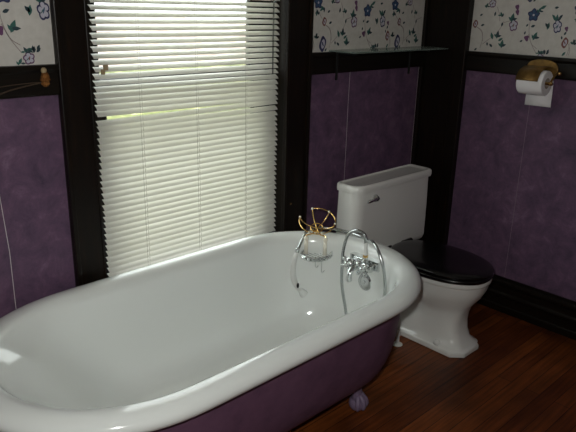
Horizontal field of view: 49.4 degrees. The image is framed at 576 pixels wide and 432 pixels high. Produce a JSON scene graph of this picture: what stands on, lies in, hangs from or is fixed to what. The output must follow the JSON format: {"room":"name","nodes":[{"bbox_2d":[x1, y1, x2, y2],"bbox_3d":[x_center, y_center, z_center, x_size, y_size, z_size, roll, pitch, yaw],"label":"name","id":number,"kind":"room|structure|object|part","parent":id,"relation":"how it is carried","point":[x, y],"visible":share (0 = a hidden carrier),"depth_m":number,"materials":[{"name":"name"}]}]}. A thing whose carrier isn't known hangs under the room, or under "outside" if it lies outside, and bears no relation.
{"room":"bathroom","nodes":[
{"label":"bathroom","id":0,"kind":"room"},
{"bbox_2d":[0,0,424,317],"bbox_3d":[-0.812,-0.484,1.777,4.164,2.500,0.141,-16,25,-41],"label":"wall","id":1,"kind":"structure","parent":0,"point":[362,122],"depth_m":2.50,"materials":[{"name":"purple paint"}]},
{"bbox_2d":[0,68,50,94],"bbox_3d":[-0.761,-0.353,1.719,0.224,0.097,0.022,-16,25,-41],"label":"towel rack","id":2,"kind":"object","parent":1,"relation":"attached to","point":[45,81],"visible":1,"depth_m":1.77,"materials":[{"name":"gold metal"}]},
{"bbox_3d":[-0.762,-0.341,1.729,0.191,0.049,0.005,-15,25,-41],"label":"stem","id":3,"kind":"part","parent":2,"relation":"part of","materials":[{"name":"brown"}]},
{"bbox_3d":[-0.765,-0.353,1.721,0.200,0.021,0.005,-15,25,-41],"label":"stem","id":4,"kind":"part","parent":2,"relation":"part of","materials":[{"name":"brown"}]},
{"bbox_3d":[-0.769,-0.334,1.724,0.211,0.058,0.006,-16,25,-41],"label":"stem","id":5,"kind":"part","parent":2,"relation":"part of","materials":[{"name":"brown"}]},
{"bbox_2d":[0,64,59,98],"bbox_3d":[-1.432,-0.185,1.136,2.101,0.087,0.026,-16,25,-41],"label":"trim","id":6,"kind":"structure","parent":1,"relation":"attached to","point":[9,75],"depth_m":1.76,"materials":[{"name":"brown wood"}]},
{"bbox_2d":[49,0,106,286],"bbox_3d":[-0.634,-0.365,1.877,0.104,2.220,0.027,-16,25,-41],"label":"trim","id":7,"kind":"structure","parent":1,"relation":"attached to","point":[69,18],"depth_m":1.91,"materials":[{"name":"brown wood"}]},
{"bbox_2d":[87,0,276,277],"bbox_3d":[-0.369,-0.636,2.200,0.819,1.703,0.080,-16,25,-41],"label":"window","id":8,"kind":"structure","parent":1,"relation":"in","point":[97,118],"depth_m":2.19,"materials":[{"name":"brown wood"}]},
{"bbox_2d":[87,0,279,276],"bbox_3d":[-0.313,-0.617,2.153,0.775,1.673,0.047,-16,25,-41],"label":"blind","id":9,"kind":"object","parent":8,"relation":"attached to","point":[174,186],"visible":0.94,"depth_m":2.23,"materials":[{"name":"white plastic"}]},
{"bbox_3d":[-0.487,-0.567,2.010,0.012,1.635,0.024,-16,25,-41],"label":"ladder cord","id":10,"kind":"part","parent":9,"relation":"part of","materials":[{"name":"white fabric"}]},
{"bbox_3d":[-0.322,-0.613,2.160,0.012,1.635,0.024,-16,25,-41],"label":"ladder cord","id":11,"kind":"part","parent":9,"relation":"part of","materials":[{"name":"white fabric"}]},
{"bbox_3d":[-0.159,-0.659,2.308,0.012,1.635,0.024,-16,25,-41],"label":"ladder cord","id":12,"kind":"part","parent":9,"relation":"part of","materials":[{"name":"white fabric"}]},
{"bbox_2d":[281,0,313,230],"bbox_3d":[0.040,-0.554,2.492,0.129,2.220,0.027,-16,25,-41],"label":"trim","id":13,"kind":"structure","parent":1,"relation":"attached to","point":[299,13],"depth_m":2.53,"materials":[{"name":"brown wood"}]},
{"bbox_2d":[312,51,425,74],"bbox_3d":[0.382,-0.694,2.788,0.816,0.087,0.026,-16,25,-41],"label":"trim","id":14,"kind":"structure","parent":1,"relation":"attached to","point":[322,62],"depth_m":2.74,"materials":[{"name":"brown wood"}]},
{"bbox_2d":[329,46,443,79],"bbox_3d":[0.458,-0.679,2.780,0.665,0.122,0.146,-16,25,-41],"label":"glass shelf","id":15,"kind":"object","parent":1,"relation":"attached to","point":[355,52],"visible":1,"depth_m":2.69,"materials":[{"name":"clear glass"}]},
{"bbox_3d":[0.460,-0.733,2.761,0.665,0.006,0.146,-16,25,-41],"label":"shelf panel","id":16,"kind":"part","parent":15,"relation":"part of","materials":[{"name":"clear glass"}]},
{"bbox_2d":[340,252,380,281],"bbox_3d":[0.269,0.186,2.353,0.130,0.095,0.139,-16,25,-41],"label":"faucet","id":17,"kind":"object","parent":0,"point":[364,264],"depth_m":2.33,"materials":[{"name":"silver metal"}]},
{"bbox_2d":[288,303,575,431],"bbox_3d":[0.226,1.129,1.135,4.164,0.100,3.240,-16,25,-41],"label":"floor","id":18,"kind":"structure","parent":0,"point":[520,376],"depth_m":2.41,"materials":[{"name":"red wood"}]},
{"bbox_2d":[0,231,421,431],"bbox_3d":[-0.204,0.494,2.013,1.532,0.519,0.773,-16,25,-41],"label":"tub","id":19,"kind":"object","parent":18,"relation":"on","point":[219,338],"visible":0.98,"depth_m":2.00,"materials":[{"name":"white ceramic"}]},
{"bbox_2d":[299,207,335,272],"bbox_3d":[0.105,0.093,2.469,0.175,0.235,0.180,-16,25,-41],"label":"caddy","id":20,"kind":"object","parent":19,"relation":"attached to","point":[304,251],"visible":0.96,"depth_m":2.44,"materials":[{"name":"gold metal"}]},
{"bbox_3d":[0.073,0.108,2.452,0.026,0.081,0.020,-16,25,-41],"label":"post","id":21,"kind":"part","parent":20,"relation":"part of","materials":[{"name":"beige"}]},
{"bbox_3d":[0.112,0.151,2.454,0.140,0.022,0.121,-16,25,-41],"label":"soap dish","id":22,"kind":"part","parent":20,"relation":"part of","materials":[{"name":"silver metal"}]},
{"bbox_2d":[299,207,335,235],"bbox_3d":[0.116,0.030,2.432,0.139,0.092,0.132,-16,25,-41],"label":"basket","id":23,"kind":"object","parent":20,"relation":"on","point":[316,228],"depth_m":2.45,"materials":[{"name":"gold metal"}]},
{"bbox_3d":[0.142,0.114,2.440,0.024,0.081,0.019,2,19,3],"label":"post","id":24,"kind":"part","parent":20,"relation":"part of","materials":[{"name":"beige"}]},
{"bbox_2d":[290,226,386,314],"bbox_3d":[0.215,0.260,2.414,0.236,0.465,0.396,-16,25,-41],"label":"faucet","id":25,"kind":"object","parent":19,"relation":"attached to","point":[364,264],"visible":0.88,"depth_m":2.35,"materials":[{"name":"silver metal"}]},
{"bbox_3d":[0.294,0.253,2.404,0.018,0.068,0.068,-16,25,-41],"label":"overflow plate","id":26,"kind":"part","parent":19,"relation":"part of","materials":[{"name":"silver metal"}]},
{"bbox_2d":[393,313,401,346],"bbox_3d":[0.408,0.355,2.571,0.237,0.462,0.044,-16,25,-41],"label":"supply pipe","id":27,"kind":"object","parent":18,"relation":"on","point":[396,343],"visible":0.23,"depth_m":2.69,"materials":[{"name":"white metal"}]},
{"bbox_2d":[336,164,493,357],"bbox_3d":[0.608,0.196,2.735,0.538,0.670,0.631,-16,25,-41],"label":"toilet","id":28,"kind":"object","parent":18,"relation":"on","point":[389,205],"visible":0.71,"depth_m":2.67,"materials":[{"name":"white ceramic"}]},
{"bbox_3d":[0.363,-0.070,2.661,0.084,0.034,0.027,-16,25,-41],"label":"flush lever","id":29,"kind":"part","parent":28,"relation":"part of","materials":[{"name":"silver metal"}]},
{"bbox_3d":[0.437,0.000,2.863,0.526,0.328,0.121,-16,25,-41],"label":"tank","id":30,"kind":"part","parent":28,"relation":"part of","materials":[{"name":"white ceramic"}]},
{"bbox_3d":[0.443,-0.167,2.806,0.538,0.036,0.129,-16,25,-41],"label":"tank lid","id":31,"kind":"part","parent":28,"relation":"part of","materials":[{"name":"white ceramic"}]},
{"bbox_3d":[0.627,0.515,2.789,0.202,0.030,0.432,-16,25,-41],"label":"foot plate","id":32,"kind":"part","parent":28,"relation":"part of","materials":[{"name":"white ceramic"}]},
{"bbox_3d":[0.641,0.179,2.633,0.326,0.024,0.454,-16,25,-41],"label":"seat lid","id":33,"kind":"part","parent":28,"relation":"part of","materials":[{"name":"black plastic"}]},
{"bbox_3d":[0.640,0.200,2.641,0.324,0.019,0.453,-16,25,-41],"label":"seat","id":34,"kind":"part","parent":28,"relation":"part of","materials":[{"name":"black"}]},
{"bbox_2d":[447,0,575,300],"bbox_3d":[1.693,-0.528,2.095,0.101,2.500,3.140,-16,25,-41],"label":"wall","id":35,"kind":"structure","parent":0,"point":[513,207],"depth_m":2.81,"materials":[{"name":"purple paint"}]},
{"bbox_2d":[411,0,474,244],"bbox_3d":[0.740,-0.836,2.943,0.043,2.500,0.244,-16,25,-41],"label":"trim","id":36,"kind":"structure","parent":35,"relation":"attached to","point":[447,24],"depth_m":3.03,"materials":[{"name":"brown wood"}]},
{"bbox_2d":[465,51,575,80],"bbox_3d":[1.776,-0.379,1.954,0.026,0.087,2.759,-16,25,-41],"label":"trim","id":37,"kind":"structure","parent":35,"relation":"attached to","point":[491,62],"depth_m":2.75,"materials":[{"name":"brown wood"}]},
{"bbox_2d":[476,274,575,339],"bbox_3d":[1.752,0.635,2.295,0.024,0.170,2.759,-16,25,-41],"label":"baseboard","id":38,"kind":"structure","parent":35,"relation":"attached to","point":[543,309],"depth_m":2.90,"materials":[{"name":"brown wood"}]},
{"bbox_2d":[515,59,561,85],"bbox_3d":[1.034,-0.597,2.600,0.120,0.098,0.168,-16,25,-41],"label":"toilet roll holder","id":39,"kind":"object","parent":35,"relation":"attached to","point":[532,71],"visible":0.83,"depth_m":2.60,"materials":[{"name":"gold metal"}]},
{"bbox_2d":[515,65,550,81],"bbox_3d":[1.023,-0.595,2.610,0.116,0.055,0.096,-16,25,-41],"label":"hood","id":40,"kind":"object","parent":39,"relation":"attached to","point":[527,72],"depth_m":2.59,"materials":[{"name":"gold metal"}]},
{"bbox_2d":[516,70,552,106],"bbox_3d":[1.030,-0.532,2.619,0.103,0.154,0.120,-16,25,-41],"label":"toilet paper roll","id":41,"kind":"object","parent":39,"relation":"hanging from","point":[538,93],"visible":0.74,"depth_m":2.60,"materials":[{"name":"white paper"},{"name":"cardboard"}]},
{"bbox_3d":[1.070,-0.618,2.639,0.008,0.080,0.136,-16,25,-41],"label":"plate","id":42,"kind":"part","parent":39,"relation":"part of","materials":[{"name":"gold metal"}]},
{"bbox_3d":[1.096,-0.564,2.577,0.073,0.054,0.019,-16,25,-41],"label":"arm","id":43,"kind":"part","parent":39,"relation":"part of","materials":[{"name":"gold metal"}]},
{"label":"outside","id":44,"kind":"structure","parent":0,"visible":0},
{"bbox_2d":[99,64,249,120],"bbox_3d":[-7.396,-0.499,7.966,80.000,0.120,17.340,-16,25,-41],"label":"lawn","id":45,"kind":"structure","parent":44,"point":[156,112],"depth_m":13.69,"materials":[{"name":"green plant"}]},
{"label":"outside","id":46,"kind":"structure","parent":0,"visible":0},
{"bbox_2d":[96,17,244,66],"bbox_3d":[-38.369,-11.553,38.565,120.000,0.140,72.500,-16,25,-41],"label":"street","id":47,"kind":"structure","parent":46,"point":[96,17],"depth_m":40.56,"materials":[{"name":"white"}]}
]}

